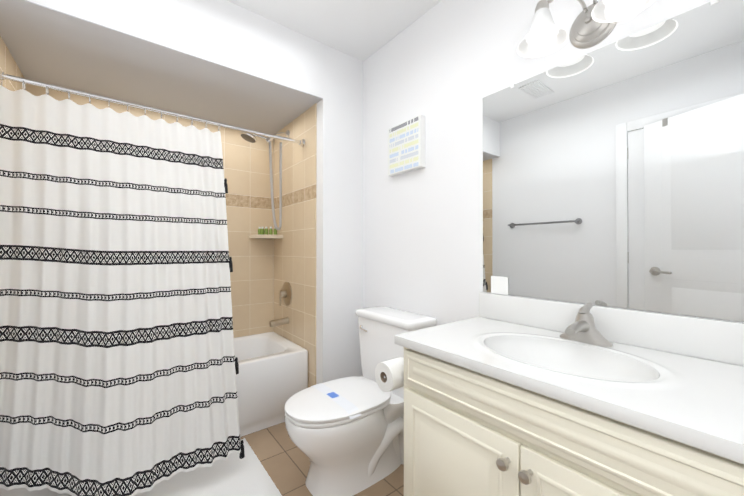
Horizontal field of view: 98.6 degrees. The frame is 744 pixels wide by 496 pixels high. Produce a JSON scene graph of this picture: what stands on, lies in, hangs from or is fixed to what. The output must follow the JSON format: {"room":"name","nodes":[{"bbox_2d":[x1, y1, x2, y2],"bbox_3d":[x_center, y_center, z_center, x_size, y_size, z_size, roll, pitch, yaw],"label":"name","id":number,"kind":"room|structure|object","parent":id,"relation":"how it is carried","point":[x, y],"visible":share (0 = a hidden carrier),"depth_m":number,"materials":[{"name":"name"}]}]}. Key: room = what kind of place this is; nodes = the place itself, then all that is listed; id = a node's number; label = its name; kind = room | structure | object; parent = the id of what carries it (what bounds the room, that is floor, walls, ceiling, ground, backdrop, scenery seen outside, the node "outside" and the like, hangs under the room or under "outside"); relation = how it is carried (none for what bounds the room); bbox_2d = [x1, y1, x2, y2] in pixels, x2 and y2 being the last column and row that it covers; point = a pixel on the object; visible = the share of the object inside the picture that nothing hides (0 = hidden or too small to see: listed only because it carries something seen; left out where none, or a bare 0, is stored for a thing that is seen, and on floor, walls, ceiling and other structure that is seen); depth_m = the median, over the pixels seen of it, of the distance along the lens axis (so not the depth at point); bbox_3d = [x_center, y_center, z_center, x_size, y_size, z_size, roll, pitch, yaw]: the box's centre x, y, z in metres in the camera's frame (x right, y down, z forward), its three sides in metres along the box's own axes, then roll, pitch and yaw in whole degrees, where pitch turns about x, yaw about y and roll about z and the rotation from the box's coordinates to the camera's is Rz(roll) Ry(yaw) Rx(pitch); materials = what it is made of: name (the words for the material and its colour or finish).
{"room":"bathroom","nodes":[
{"label":"bathroom","id":0,"kind":"room"},
{"bbox_2d":[0,0,363,387],"bbox_3d":[-1.075,-0.091,2.127,1.800,2.520,0.960,0,0,-38],"label":"wall","id":1,"kind":"structure","parent":0,"point":[360,228],"depth_m":2.14,"materials":[{"name":"white paint"}]},
{"bbox_2d":[0,71,304,495],"bbox_3d":[-0.943,0.138,1.679,1.483,1.864,0.509,0,0,-38],"label":"shower curtain","id":2,"kind":"object","parent":1,"relation":"attached to","point":[119,367],"visible":1,"depth_m":1.46,"materials":[{"name":"white fabric"}]},
{"bbox_2d":[240,130,291,326],"bbox_3d":[-0.812,-0.164,2.427,0.365,1.544,0.200,0,0,-38],"label":"shower fixture","id":3,"kind":"object","parent":1,"relation":"attached to","point":[285,293],"visible":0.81,"depth_m":2.45,"materials":[{"name":"silver metal"}]},
{"bbox_2d":[249,227,282,238],"bbox_3d":[-0.871,-0.128,2.624,0.210,0.096,0.210,0,0,-38],"label":"corner shelf","id":4,"kind":"object","parent":1,"relation":"attached to","point":[260,235],"visible":0.98,"depth_m":2.62,"materials":[{"name":"beige ceramic"}]},
{"bbox_2d":[240,422,403,495],"bbox_3d":[-0.296,1.213,1.110,2.030,0.100,3.510,0,0,-38],"label":"floor","id":5,"kind":"structure","parent":0,"point":[282,457],"depth_m":1.71,"materials":[{"name":"tile"}]},
{"bbox_2d":[0,332,307,495],"bbox_3d":[-1.232,0.941,2.046,1.478,0.454,0.664,0,0,-38],"label":"bathtub","id":6,"kind":"object","parent":5,"relation":"on","point":[271,377],"visible":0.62,"depth_m":2.09,"materials":[{"name":"white ceramic"}]},
{"bbox_2d":[134,438,281,495],"bbox_3d":[-0.937,1.153,1.359,0.985,0.021,0.750,0,0,-38],"label":"bath mat","id":7,"kind":"object","parent":5,"relation":"on","point":[233,474],"visible":0.62,"depth_m":1.57,"materials":[{"name":"white fabric"}]},
{"bbox_2d":[284,306,436,495],"bbox_3d":[-0.085,0.771,1.689,0.761,0.793,0.494,0,0,-38],"label":"toilet","id":8,"kind":"object","parent":5,"relation":"on","point":[346,435],"visible":0.9,"depth_m":1.56,"materials":[{"name":"white ceramic"}]},
{"bbox_2d":[375,292,743,495],"bbox_3d":[0.548,0.678,1.037,0.586,0.967,1.056,0,0,-38],"label":"bathroom vanity","id":9,"kind":"object","parent":5,"relation":"on","point":[506,395],"visible":1,"depth_m":0.89,"materials":[{"name":"beige paint"}]},
{"bbox_2d":[491,276,507,294],"bbox_3d":[0.583,0.170,1.462,0.002,0.080,0.085,0,0,-38],"label":"card sign","id":10,"kind":"object","parent":9,"relation":"on","point":[499,284],"visible":1,"depth_m":1.46,"materials":[{"name":"white paper"}]},
{"bbox_2d":[227,0,440,61],"bbox_3d":[-0.296,-1.407,1.126,2.030,0.100,3.510,0,0,-38],"label":"ceiling","id":11,"kind":"structure","parent":0,"point":[363,30],"depth_m":1.88,"materials":[{"name":"white paint"}]},
{"bbox_2d":[364,0,743,325],"bbox_3d":[0.465,-0.093,1.711,0.100,2.520,3.510,0,0,-38],"label":"wall","id":12,"kind":"structure","parent":0,"point":[423,227],"depth_m":1.73,"materials":[{"name":"white paint"}]},
{"bbox_2d":[388,115,424,175],"bbox_3d":[0.203,-0.611,1.938,0.038,0.293,0.285,0,0,-38],"label":"picture","id":13,"kind":"object","parent":12,"relation":"attached to","point":[406,146],"visible":1,"depth_m":1.90,"materials":[{"name":"white paper"}]},
{"bbox_2d":[517,0,654,57],"bbox_3d":[0.732,-0.846,1.115,0.215,0.204,0.422,0,0,-38],"label":"sconce","id":14,"kind":"object","parent":12,"relation":"attached to","point":[594,23],"visible":1,"depth_m":1.17,"materials":[{"name":"white glass"}]},
{"bbox_2d":[483,0,743,321],"bbox_3d":[0.814,-0.261,1.175,0.008,0.937,0.914,0,0,-38],"label":"mirror","id":15,"kind":"object","parent":12,"relation":"attached to","point":[613,174],"visible":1,"depth_m":1.09,"materials":[{"name":"clear glass"}]}
]}

